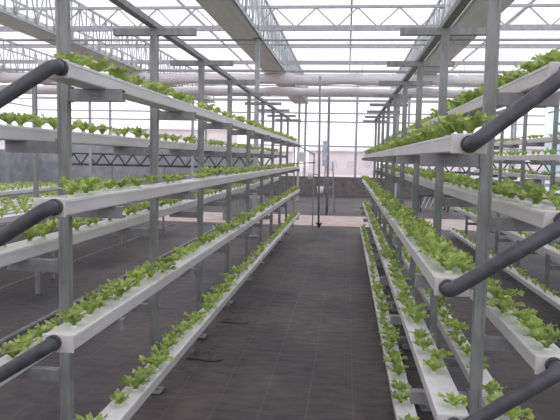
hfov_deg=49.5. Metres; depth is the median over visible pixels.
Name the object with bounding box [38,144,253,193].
wall panel
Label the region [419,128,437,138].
lettuce
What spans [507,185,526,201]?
lettuce
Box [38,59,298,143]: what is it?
trough
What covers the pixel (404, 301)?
lettuce
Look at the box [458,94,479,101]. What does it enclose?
lettuce
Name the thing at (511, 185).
lettuce
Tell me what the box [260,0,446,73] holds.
glass
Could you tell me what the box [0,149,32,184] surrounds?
wall
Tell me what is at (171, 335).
lettuce
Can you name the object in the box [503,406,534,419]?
lettuce
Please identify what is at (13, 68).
roof truss
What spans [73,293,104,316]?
lettuce
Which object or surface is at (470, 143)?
drain pipe
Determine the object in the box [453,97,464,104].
lettuce
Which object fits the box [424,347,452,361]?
lettuce
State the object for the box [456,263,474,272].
lettuce
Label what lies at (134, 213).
lettuce
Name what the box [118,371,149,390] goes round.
lettuce
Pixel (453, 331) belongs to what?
lettuce
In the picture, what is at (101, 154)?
truss
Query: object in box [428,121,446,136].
lettuce
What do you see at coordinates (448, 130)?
lettuce
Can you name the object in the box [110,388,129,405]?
lettuce
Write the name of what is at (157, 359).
lettuce
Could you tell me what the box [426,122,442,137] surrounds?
lettuce
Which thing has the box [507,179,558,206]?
lettuce
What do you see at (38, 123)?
lettuce
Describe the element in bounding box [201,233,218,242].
lettuce
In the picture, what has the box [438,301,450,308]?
lettuce
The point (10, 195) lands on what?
bench
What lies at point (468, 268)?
lettuce
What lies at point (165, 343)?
lettuce
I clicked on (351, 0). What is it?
trim
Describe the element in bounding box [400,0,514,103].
gutter
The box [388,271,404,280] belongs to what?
lettuce
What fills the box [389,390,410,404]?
lettuce
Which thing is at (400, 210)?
lettuce
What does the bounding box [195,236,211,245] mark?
lettuce
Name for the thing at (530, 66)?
lettuce
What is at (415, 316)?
lettuce
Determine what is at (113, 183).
lettuce
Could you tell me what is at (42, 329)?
lettuce
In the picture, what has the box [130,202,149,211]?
lettuce
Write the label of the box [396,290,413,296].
lettuce
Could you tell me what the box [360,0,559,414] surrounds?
rack
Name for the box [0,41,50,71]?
glass
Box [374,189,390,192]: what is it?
lettuce
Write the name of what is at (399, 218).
lettuce
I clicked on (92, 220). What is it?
lettuce
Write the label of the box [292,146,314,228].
frame
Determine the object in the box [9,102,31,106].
window
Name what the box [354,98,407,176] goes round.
window
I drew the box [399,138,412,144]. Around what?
lettuce
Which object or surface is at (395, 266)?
lettuce
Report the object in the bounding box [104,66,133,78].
lettuce
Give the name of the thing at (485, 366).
lettuce
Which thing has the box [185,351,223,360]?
fold
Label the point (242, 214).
lettuce
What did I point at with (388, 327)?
lettuce
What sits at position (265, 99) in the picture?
window
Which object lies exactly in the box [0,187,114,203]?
trough
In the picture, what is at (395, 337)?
lettuce
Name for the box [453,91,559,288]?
rack
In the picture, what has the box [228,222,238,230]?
lettuce
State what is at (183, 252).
lettuce
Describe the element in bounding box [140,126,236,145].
building
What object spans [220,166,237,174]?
lettuce
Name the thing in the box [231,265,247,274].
lettuce
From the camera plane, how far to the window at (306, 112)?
30.77 m
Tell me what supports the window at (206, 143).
in the wall at (343, 186)
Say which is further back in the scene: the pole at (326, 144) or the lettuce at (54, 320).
the pole at (326, 144)
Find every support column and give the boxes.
[88,102,91,177]
[191,99,193,190]
[249,38,261,236]
[294,96,300,200]
[394,98,399,198]
[508,123,513,171]
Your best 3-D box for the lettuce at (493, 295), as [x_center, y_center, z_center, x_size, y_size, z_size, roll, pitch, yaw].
[1.247,0.480,3.528,0.165,0.082,0.176,0,5,-15]
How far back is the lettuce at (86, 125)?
4.01 m
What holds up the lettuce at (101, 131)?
on the trough at (7, 132)
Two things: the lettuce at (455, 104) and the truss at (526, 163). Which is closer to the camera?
the lettuce at (455, 104)
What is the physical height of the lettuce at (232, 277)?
0.114 m
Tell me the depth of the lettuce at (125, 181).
3.49 m
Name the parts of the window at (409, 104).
frame, rail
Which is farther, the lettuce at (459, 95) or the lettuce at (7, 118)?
the lettuce at (459, 95)
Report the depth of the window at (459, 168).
29.95 m
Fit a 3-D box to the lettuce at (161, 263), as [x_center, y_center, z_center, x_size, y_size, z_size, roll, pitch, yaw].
[-0.783,0.385,4.101,0.187,0.093,0.187,4,5,26]
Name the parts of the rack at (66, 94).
arm, arm, arm, post, arm, arm, arm, arm, arm, arm, post, arm, foot plate, arm, arm, arm, arm, arm, arm, rail, post, arm, arm, arm, arm, arm, arm, arm, arm, post, arm, arm, arm, arm, arm, post, arm, arm, arm, arm, arm, post, arm, arm, post, arm, arm, arm, post, arm, arm, post, arm, arm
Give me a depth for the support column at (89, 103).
27.53 m
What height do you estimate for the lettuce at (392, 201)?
0.120 m
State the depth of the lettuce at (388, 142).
5.73 m
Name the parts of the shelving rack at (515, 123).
frame, rail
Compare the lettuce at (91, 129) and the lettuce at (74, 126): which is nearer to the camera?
the lettuce at (74, 126)
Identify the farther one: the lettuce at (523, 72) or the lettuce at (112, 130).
the lettuce at (112, 130)
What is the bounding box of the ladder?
[321,162,334,213]
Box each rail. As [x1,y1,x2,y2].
[0,217,234,345]
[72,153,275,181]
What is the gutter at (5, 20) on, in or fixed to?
attached to the roof truss at (509, 27)
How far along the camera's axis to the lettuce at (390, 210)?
4.92 m
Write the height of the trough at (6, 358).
0.082 m
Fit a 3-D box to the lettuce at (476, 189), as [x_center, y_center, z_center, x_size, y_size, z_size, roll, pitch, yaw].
[1.307,-0.169,4.028,0.170,0.091,0.154,0,5,-8]
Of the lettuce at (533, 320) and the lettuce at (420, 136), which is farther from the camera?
the lettuce at (420, 136)
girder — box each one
[0,0,215,102]
[0,38,125,101]
[232,0,307,103]
[391,0,475,101]
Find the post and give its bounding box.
[32,79,46,293]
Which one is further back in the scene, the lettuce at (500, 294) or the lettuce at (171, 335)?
the lettuce at (171, 335)
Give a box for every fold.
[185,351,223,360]
[222,317,249,323]
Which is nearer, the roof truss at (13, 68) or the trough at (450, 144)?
the trough at (450, 144)
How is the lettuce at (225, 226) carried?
on the trough at (88, 327)
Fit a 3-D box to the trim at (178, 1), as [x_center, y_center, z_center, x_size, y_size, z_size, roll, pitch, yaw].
[-3.132,-5.570,14.012,0.050,0.060,34.000,2,5,6]
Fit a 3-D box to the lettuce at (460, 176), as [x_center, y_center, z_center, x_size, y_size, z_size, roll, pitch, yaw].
[1.339,-0.205,4.342,0.183,0.112,0.183,3,5,21]
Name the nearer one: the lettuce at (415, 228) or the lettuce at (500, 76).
the lettuce at (500, 76)
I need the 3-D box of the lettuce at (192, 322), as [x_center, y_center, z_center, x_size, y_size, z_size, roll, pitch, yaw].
[-0.749,0.922,4.906,0.122,0.087,0.123,0,5,-11]
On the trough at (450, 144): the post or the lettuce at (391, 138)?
the lettuce at (391, 138)
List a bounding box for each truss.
[0,4,559,44]
[0,46,559,74]
[13,68,506,88]
[16,84,479,103]
[424,161,549,202]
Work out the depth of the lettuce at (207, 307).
5.45 m
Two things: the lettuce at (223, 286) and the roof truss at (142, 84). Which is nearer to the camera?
the lettuce at (223, 286)
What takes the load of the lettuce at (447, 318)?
on the trough at (459, 355)
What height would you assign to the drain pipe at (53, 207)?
0.396 m
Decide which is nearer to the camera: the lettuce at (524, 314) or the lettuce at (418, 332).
the lettuce at (524, 314)
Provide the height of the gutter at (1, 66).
0.160 m
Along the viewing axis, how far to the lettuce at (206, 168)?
5.56 m
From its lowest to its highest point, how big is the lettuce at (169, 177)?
0.073 m
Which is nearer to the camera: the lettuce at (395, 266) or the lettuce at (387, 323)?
the lettuce at (395, 266)
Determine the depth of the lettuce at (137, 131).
4.96 m
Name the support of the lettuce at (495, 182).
on the trough at (542, 216)
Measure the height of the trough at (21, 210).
0.082 m
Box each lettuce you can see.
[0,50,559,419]
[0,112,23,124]
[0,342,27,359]
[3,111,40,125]
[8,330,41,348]
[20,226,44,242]
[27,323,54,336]
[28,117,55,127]
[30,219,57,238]
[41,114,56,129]
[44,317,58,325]
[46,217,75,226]
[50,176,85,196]
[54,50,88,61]
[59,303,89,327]
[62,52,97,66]
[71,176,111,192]
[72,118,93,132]
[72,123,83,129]
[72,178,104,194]
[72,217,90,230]
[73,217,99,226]
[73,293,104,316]
[83,290,119,306]
[85,56,114,71]
[86,126,103,132]
[92,123,111,133]
[98,177,122,189]
[98,278,134,299]
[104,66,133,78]
[107,278,140,291]
[108,177,131,188]
[109,72,136,80]
[109,128,127,135]
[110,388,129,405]
[113,126,133,136]
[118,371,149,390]
[123,204,144,214]
[124,175,153,187]
[126,126,146,137]
[126,205,137,216]
[126,265,150,283]
[129,75,151,85]
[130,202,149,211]
[132,364,155,379]
[135,263,166,278]
[139,350,173,369]
[141,82,160,89]
[141,174,162,184]
[146,261,176,273]
[149,82,172,92]
[150,344,172,355]
[151,88,173,94]
[155,336,177,348]
[156,254,181,267]
[158,173,179,183]
[161,199,178,205]
[162,330,183,341]
[166,90,185,99]
[168,319,193,335]
[169,92,192,99]
[172,173,188,180]
[172,247,188,258]
[173,245,197,255]
[180,319,194,329]
[181,94,194,102]
[184,312,205,323]
[186,241,201,252]
[192,172,209,178]
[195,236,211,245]
[198,166,216,177]
[199,302,216,312]
[201,166,218,176]
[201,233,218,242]
[202,293,222,302]
[203,104,215,109]
[207,286,229,294]
[211,167,223,176]
[211,283,228,292]
[212,223,231,234]
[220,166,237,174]
[220,281,236,289]
[221,272,239,282]
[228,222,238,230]
[230,221,242,228]
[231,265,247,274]
[233,212,250,217]
[234,215,246,221]
[371,284,385,288]
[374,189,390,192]
[374,293,389,301]
[376,300,391,306]
[377,193,390,197]
[377,248,394,253]
[377,305,392,311]
[378,319,395,327]
[378,328,399,335]
[379,251,394,258]
[380,341,397,350]
[381,199,399,203]
[381,332,400,345]
[382,326,399,330]
[383,351,407,365]
[385,203,404,210]
[385,254,398,259]
[385,348,402,354]
[386,209,407,220]
[386,266,403,271]
[387,138,398,147]
[387,264,405,268]
[387,362,408,376]
[388,212,412,222]
[388,213,414,223]
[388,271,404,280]
[389,137,403,146]
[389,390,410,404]
[391,377,411,392]
[392,275,410,280]
[392,279,406,288]
[393,282,413,290]
[394,215,416,222]
[394,294,414,299]
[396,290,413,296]
[396,298,417,309]
[398,208,412,215]
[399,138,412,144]
[399,220,420,228]
[399,302,426,318]
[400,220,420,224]
[400,224,430,240]
[401,221,430,237]
[404,310,428,324]
[405,226,438,240]
[407,133,419,142]
[409,327,433,338]
[410,335,433,352]
[411,126,426,141]
[413,124,430,139]
[413,230,442,240]
[415,239,456,262]
[417,239,442,243]
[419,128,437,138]
[419,171,433,179]
[422,249,462,268]
[423,356,446,372]
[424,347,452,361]
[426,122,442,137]
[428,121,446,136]
[429,118,465,135]
[429,249,470,272]
[431,172,445,182]
[437,391,467,407]
[438,109,486,132]
[438,296,448,301]
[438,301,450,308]
[438,310,452,318]
[439,315,456,326]
[444,110,494,133]
[444,169,468,184]
[444,175,456,185]
[445,170,457,183]
[445,319,469,330]
[447,97,460,106]
[447,102,455,108]
[447,329,461,338]
[449,177,461,186]
[451,333,470,346]
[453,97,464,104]
[454,173,476,188]
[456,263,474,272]
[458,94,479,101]
[459,343,470,355]
[460,89,478,100]
[460,177,474,189]
[461,264,474,270]
[465,178,477,190]
[465,252,473,258]
[466,362,488,370]
[468,177,498,184]
[474,87,482,95]
[482,378,506,396]
[482,390,502,402]
[486,296,525,315]
[487,278,501,286]
[487,285,507,299]
[487,285,524,299]
[492,178,514,196]
[492,181,513,197]
[492,182,524,199]
[497,76,506,87]
[498,68,521,82]
[503,307,537,322]
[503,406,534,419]
[504,73,521,79]
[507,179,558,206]
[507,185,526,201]
[511,69,529,75]
[514,61,542,72]
[517,315,557,330]
[523,324,559,350]
[531,49,559,65]
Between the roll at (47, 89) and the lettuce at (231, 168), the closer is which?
the lettuce at (231, 168)
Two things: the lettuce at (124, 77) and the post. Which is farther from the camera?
the post
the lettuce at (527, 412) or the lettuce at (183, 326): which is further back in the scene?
the lettuce at (183, 326)
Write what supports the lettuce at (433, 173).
on the trough at (542, 216)
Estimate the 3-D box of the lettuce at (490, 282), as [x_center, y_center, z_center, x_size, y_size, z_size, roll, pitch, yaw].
[1.281,0.457,3.761,0.173,0.092,0.184,3,5,20]
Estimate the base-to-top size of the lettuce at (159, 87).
0.092 m
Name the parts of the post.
post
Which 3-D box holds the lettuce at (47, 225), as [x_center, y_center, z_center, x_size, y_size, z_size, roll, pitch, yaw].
[-1.377,0.111,3.527,0.168,0.109,0.168,2,5,7]
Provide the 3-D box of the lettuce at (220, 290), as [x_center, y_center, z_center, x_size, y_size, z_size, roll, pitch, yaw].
[-0.605,0.821,6.052,0.228,0.099,0.219,5,6,36]
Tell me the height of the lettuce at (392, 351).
0.107 m
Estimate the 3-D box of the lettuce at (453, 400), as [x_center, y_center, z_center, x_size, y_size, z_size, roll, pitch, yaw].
[0.781,0.849,2.708,0.122,0.061,0.122,-3,6,-37]
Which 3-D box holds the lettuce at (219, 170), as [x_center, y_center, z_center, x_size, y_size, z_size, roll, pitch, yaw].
[-0.609,-0.378,5.909,0.149,0.106,0.150,6,7,44]
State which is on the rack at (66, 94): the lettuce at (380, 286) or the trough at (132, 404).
the trough at (132, 404)
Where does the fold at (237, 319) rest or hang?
on the floor
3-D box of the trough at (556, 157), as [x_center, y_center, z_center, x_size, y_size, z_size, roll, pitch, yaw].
[3.624,-0.735,8.533,0.144,0.082,13.020,2,5,6]
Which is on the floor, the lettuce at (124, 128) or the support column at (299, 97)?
the support column at (299, 97)
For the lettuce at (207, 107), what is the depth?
5.62 m
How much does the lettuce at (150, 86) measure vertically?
0.065 m
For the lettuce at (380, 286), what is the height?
0.088 m
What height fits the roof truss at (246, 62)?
0.818 m
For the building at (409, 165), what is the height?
3.100 m
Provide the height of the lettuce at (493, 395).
0.086 m
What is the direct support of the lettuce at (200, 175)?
on the trough at (101, 199)
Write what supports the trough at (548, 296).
on the rack at (555, 141)
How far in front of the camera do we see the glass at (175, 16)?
19.05 m
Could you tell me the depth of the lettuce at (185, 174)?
4.61 m
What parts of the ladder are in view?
rail, rail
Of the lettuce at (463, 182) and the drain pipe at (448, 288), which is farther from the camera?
the lettuce at (463, 182)
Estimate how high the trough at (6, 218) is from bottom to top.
0.082 m
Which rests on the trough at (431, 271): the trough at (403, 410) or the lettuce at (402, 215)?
the lettuce at (402, 215)
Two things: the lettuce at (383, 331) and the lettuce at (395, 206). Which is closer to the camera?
the lettuce at (395, 206)
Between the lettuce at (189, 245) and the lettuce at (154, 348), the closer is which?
the lettuce at (154, 348)
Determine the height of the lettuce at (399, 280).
0.079 m
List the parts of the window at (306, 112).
frame, rail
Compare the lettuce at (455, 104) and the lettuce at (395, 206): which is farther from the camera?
the lettuce at (395, 206)
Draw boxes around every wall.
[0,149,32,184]
[258,176,541,197]
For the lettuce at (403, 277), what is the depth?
5.33 m
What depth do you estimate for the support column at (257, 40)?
14.05 m
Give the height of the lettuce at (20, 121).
0.089 m
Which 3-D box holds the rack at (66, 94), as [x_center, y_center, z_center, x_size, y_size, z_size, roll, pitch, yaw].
[-0.540,-0.321,8.685,0.640,2.872,13.600,2,5,6]
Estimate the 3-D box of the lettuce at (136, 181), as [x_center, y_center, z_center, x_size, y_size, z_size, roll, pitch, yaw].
[-0.851,-0.172,3.635,0.178,0.077,0.167,2,5,4]
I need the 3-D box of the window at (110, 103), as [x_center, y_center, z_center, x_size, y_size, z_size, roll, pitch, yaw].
[-7.706,-4.362,31.883,2.635,4.735,0.110,2,5,6]
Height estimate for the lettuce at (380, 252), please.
0.084 m
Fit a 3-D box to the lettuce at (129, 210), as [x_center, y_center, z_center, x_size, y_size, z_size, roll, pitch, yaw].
[-1.216,0.001,4.870,0.156,0.101,0.156,2,5,15]
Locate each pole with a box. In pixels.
[308,76,320,226]
[317,97,330,213]
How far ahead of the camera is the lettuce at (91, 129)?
4.21 m
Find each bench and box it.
[0,190,57,227]
[0,199,178,290]
[418,195,450,211]
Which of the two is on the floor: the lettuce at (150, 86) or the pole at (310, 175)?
the pole at (310, 175)
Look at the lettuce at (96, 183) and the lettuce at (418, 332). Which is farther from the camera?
the lettuce at (418, 332)
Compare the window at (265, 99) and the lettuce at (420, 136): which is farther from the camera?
the window at (265, 99)
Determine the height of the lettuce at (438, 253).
0.089 m
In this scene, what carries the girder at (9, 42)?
attached to the roof truss at (509, 27)
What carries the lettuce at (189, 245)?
on the trough at (88, 327)
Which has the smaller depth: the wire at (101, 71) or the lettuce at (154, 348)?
the lettuce at (154, 348)
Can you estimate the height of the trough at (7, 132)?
0.082 m
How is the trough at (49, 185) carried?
on the bench at (10, 195)
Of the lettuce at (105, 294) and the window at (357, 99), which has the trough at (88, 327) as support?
the lettuce at (105, 294)
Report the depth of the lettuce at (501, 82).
3.48 m
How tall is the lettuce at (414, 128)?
0.109 m
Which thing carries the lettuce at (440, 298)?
on the trough at (459, 355)
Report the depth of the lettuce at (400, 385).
4.42 m
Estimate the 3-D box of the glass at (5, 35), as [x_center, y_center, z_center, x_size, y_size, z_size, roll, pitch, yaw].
[-7.852,-5.486,14.540,4.750,0.550,34.400,2,5,6]
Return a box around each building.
[0,131,120,148]
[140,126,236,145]
[213,145,295,174]
[307,147,373,174]
[388,163,467,174]
[470,136,559,175]
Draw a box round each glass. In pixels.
[0,0,191,72]
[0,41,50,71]
[70,0,284,73]
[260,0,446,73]
[438,0,559,75]
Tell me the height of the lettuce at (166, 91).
0.085 m
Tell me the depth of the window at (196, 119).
31.53 m
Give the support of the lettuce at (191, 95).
on the trough at (79, 76)
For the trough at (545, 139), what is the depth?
10.39 m
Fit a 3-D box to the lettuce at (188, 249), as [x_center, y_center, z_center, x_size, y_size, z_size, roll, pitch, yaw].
[-0.763,0.326,4.865,0.195,0.079,0.188,-1,5,-20]
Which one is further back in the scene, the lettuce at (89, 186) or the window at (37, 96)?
the window at (37, 96)
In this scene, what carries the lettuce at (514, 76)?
on the trough at (526, 83)
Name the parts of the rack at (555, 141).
post, post, arm, arm, arm, arm, post, arm, arm, arm, post, arm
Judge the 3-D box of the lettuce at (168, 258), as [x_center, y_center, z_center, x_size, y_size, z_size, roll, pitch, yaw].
[-0.789,0.355,4.327,0.169,0.113,0.168,2,5,11]
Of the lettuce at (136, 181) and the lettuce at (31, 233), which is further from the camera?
the lettuce at (136, 181)
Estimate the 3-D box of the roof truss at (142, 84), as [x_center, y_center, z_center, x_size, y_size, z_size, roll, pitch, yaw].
[-0.243,-5.568,29.078,26.150,0.818,0.339,2,5,6]
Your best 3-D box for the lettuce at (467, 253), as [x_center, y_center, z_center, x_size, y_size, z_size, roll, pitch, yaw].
[1.389,0.375,4.660,0.188,0.106,0.176,1,5,-8]
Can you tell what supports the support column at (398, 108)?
on the floor
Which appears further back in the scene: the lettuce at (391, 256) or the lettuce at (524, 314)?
the lettuce at (391, 256)
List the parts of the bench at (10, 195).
bench frame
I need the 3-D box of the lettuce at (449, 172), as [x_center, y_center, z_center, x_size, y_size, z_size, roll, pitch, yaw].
[1.472,-0.284,5.239,0.188,0.122,0.188,2,5,5]
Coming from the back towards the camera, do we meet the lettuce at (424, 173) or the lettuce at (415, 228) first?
the lettuce at (424, 173)
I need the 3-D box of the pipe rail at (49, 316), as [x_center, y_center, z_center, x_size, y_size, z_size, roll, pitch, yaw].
[-1.920,0.905,9.122,0.052,0.299,13.500,2,5,6]
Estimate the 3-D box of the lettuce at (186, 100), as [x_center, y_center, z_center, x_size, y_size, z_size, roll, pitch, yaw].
[-0.766,-0.892,4.887,0.170,0.090,0.160,1,5,2]
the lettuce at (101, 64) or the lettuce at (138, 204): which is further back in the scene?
the lettuce at (138, 204)
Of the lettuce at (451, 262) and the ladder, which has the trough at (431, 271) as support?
the lettuce at (451, 262)
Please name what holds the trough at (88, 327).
on the rack at (66, 94)
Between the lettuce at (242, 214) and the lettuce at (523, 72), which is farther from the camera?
the lettuce at (242, 214)
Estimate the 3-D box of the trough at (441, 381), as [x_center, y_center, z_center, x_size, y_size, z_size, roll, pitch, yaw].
[1.452,0.392,8.969,0.144,0.082,12.820,2,5,6]
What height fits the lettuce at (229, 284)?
0.099 m
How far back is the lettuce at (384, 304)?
6.89 m
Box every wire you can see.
[0,45,559,45]
[101,71,502,73]
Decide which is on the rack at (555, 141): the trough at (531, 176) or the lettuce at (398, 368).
the trough at (531, 176)
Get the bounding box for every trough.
[0,124,278,154]
[0,177,278,267]
[0,185,57,190]
[0,187,57,194]
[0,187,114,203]
[0,202,32,208]
[0,212,24,223]
[0,232,219,386]
[2,209,30,215]
[33,166,299,217]
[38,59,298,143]
[42,189,299,352]
[94,213,299,419]
[360,226,416,419]
[362,179,468,296]
[362,203,468,419]
[364,133,486,157]
[379,167,559,227]
[380,62,559,143]
[381,219,519,419]
[449,229,559,309]
[450,207,559,259]
[458,268,559,374]
[461,184,554,206]
[472,219,559,263]
[474,169,559,181]
[494,136,559,146]
[494,154,559,160]
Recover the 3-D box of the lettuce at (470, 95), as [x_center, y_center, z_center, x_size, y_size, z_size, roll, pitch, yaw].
[1.332,-0.804,4.225,0.170,0.113,0.169,-2,6,-32]
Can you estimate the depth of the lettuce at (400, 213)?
4.75 m
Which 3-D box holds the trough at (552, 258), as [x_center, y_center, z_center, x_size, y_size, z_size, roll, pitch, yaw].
[4.138,0.771,8.755,0.144,0.082,12.720,2,5,6]
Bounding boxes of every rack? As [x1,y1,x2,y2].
[5,0,300,419]
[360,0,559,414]
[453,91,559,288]
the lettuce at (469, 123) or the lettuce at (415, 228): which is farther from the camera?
the lettuce at (415, 228)
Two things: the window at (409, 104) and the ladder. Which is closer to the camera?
the ladder
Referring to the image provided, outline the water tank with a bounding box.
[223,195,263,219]
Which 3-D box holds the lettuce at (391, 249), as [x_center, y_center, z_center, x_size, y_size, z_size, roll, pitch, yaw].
[1.203,0.479,6.896,0.200,0.100,0.192,1,5,-3]
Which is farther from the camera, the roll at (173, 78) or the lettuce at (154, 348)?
the roll at (173, 78)
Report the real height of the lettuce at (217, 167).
0.106 m
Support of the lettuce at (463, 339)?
on the trough at (459, 355)
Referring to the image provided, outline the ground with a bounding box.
[282,165,559,192]
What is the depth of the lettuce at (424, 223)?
3.90 m
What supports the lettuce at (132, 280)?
on the trough at (88, 327)
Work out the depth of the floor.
6.54 m
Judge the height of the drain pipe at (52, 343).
0.377 m
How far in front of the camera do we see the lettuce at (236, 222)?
6.78 m
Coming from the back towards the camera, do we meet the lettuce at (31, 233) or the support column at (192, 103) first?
the support column at (192, 103)
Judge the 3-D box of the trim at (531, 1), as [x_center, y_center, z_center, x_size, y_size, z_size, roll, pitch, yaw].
[6.373,-5.288,12.986,0.050,0.060,34.000,2,5,6]
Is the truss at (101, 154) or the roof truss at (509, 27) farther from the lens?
the truss at (101, 154)
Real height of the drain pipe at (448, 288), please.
0.376 m
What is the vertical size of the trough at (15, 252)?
0.082 m
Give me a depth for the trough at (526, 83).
2.94 m
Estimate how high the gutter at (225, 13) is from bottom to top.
0.160 m
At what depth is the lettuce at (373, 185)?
9.00 m
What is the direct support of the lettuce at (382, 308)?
on the trough at (403, 410)
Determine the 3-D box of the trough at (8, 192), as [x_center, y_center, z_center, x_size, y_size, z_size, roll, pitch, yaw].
[-6.235,-0.113,9.977,0.144,0.082,12.420,2,5,6]
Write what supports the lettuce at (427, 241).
on the trough at (431, 271)
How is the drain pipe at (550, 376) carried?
attached to the trough at (530, 349)
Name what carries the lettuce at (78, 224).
on the trough at (15, 252)
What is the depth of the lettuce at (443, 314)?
5.38 m
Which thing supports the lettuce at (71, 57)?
on the trough at (79, 76)
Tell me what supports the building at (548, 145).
on the ground
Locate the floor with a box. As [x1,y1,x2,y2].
[0,189,559,419]
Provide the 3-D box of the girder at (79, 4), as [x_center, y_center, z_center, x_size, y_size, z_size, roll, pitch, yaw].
[-5.145,-4.594,14.322,0.050,1.060,33.812,2,5,6]
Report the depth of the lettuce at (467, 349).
4.38 m
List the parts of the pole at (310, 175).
pot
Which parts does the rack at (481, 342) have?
post, arm, post, arm, arm, arm, post, arm, arm, post, arm, arm, arm, post, arm, arm, arm, post, arm, arm, arm, foot plate, arm, arm, post, arm, arm, rail, foot plate, arm, post, arm, arm, arm, arm, arm, arm, post, arm, arm, arm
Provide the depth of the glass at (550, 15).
20.08 m
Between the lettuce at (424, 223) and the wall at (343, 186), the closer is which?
the lettuce at (424, 223)
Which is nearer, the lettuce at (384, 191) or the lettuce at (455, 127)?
the lettuce at (455, 127)
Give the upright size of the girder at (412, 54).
1.060 m
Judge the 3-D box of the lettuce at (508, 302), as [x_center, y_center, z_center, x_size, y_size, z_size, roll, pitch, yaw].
[1.169,0.505,3.193,0.202,0.088,0.194,-1,5,-24]
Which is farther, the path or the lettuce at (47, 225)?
the path
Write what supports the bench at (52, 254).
on the floor
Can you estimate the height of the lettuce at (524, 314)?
0.084 m
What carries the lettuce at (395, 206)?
on the trough at (431, 271)
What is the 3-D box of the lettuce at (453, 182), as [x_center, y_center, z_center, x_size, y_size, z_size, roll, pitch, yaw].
[1.384,-0.234,4.825,0.172,0.086,0.166,6,7,44]
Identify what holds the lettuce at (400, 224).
on the trough at (431, 271)
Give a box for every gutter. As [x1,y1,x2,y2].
[0,4,212,102]
[0,65,56,84]
[196,0,306,103]
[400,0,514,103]
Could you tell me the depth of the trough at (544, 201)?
8.05 m
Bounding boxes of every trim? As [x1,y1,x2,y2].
[1,48,36,59]
[10,0,147,64]
[176,0,254,72]
[349,0,352,73]
[448,0,535,73]
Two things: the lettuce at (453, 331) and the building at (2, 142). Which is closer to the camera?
the lettuce at (453, 331)
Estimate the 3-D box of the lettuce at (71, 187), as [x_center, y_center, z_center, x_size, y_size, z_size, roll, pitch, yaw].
[-0.949,-0.107,2.749,0.153,0.096,0.168,3,5,18]
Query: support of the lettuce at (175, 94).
on the trough at (79, 76)
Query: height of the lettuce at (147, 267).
0.108 m
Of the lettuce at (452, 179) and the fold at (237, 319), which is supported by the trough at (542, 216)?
the lettuce at (452, 179)
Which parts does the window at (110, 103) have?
frame, rail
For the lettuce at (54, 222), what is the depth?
3.70 m
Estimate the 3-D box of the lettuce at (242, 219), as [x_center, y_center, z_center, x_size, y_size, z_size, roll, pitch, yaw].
[-0.473,0.112,7.295,0.170,0.100,0.171,1,5,0]
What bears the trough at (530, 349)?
on the rack at (481, 342)
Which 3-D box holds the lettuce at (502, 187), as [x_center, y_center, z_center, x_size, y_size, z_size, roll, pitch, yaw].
[1.211,-0.100,3.191,0.188,0.094,0.188,0,5,-15]
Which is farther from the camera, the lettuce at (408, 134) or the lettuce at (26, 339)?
the lettuce at (408, 134)
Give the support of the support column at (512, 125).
on the floor
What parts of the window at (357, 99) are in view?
frame, rail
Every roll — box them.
[0,65,520,86]
[0,73,559,97]
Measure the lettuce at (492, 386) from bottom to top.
0.092 m
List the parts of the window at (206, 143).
frame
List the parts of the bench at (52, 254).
leg, bench frame, leg, leg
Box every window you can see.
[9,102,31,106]
[37,96,56,118]
[71,110,108,119]
[109,102,149,134]
[172,119,204,144]
[205,96,253,144]
[259,99,304,145]
[303,99,355,175]
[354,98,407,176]
[406,99,451,167]
[458,88,514,171]
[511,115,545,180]
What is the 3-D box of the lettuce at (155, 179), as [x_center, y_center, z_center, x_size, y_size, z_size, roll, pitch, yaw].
[-0.847,-0.201,4.003,0.142,0.070,0.160,3,5,23]
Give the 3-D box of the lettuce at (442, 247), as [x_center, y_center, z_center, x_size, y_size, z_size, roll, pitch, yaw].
[0.758,0.202,2.988,0.200,0.106,0.188,1,5,-5]
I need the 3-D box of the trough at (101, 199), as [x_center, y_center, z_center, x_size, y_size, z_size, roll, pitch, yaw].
[-0.283,-0.549,9.016,0.144,0.082,12.950,2,5,6]
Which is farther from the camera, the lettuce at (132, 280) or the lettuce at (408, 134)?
the lettuce at (408, 134)
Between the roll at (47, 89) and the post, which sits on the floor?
the post
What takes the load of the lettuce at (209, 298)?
on the trough at (132, 404)
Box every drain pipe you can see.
[0,59,68,108]
[0,199,62,246]
[0,335,61,382]
[439,212,559,296]
[448,357,559,419]
[460,67,559,152]
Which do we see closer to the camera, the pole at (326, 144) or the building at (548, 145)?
the pole at (326, 144)
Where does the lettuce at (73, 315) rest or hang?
on the trough at (88, 327)
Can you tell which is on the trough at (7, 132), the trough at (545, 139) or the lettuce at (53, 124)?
the lettuce at (53, 124)
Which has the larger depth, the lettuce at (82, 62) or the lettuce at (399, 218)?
the lettuce at (399, 218)
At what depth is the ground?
71.22 m
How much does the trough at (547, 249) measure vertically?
0.082 m
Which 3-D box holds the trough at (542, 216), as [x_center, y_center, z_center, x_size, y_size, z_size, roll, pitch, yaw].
[1.845,-0.490,8.826,0.144,0.082,12.870,2,5,6]
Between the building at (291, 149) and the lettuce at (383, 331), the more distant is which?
the building at (291, 149)
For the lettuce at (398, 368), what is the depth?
4.78 m
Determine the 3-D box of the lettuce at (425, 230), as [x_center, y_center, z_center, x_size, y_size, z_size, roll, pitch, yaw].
[0.838,0.154,3.580,0.195,0.104,0.183,2,5,14]
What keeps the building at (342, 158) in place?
on the ground
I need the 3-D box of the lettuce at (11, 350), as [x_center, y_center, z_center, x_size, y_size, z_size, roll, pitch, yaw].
[-1.413,0.747,3.220,0.151,0.089,0.152,6,7,45]
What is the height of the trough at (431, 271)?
0.082 m
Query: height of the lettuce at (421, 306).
0.109 m
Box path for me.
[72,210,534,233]
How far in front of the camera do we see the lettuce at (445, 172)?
5.08 m
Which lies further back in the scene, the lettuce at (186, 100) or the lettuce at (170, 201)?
the lettuce at (170, 201)

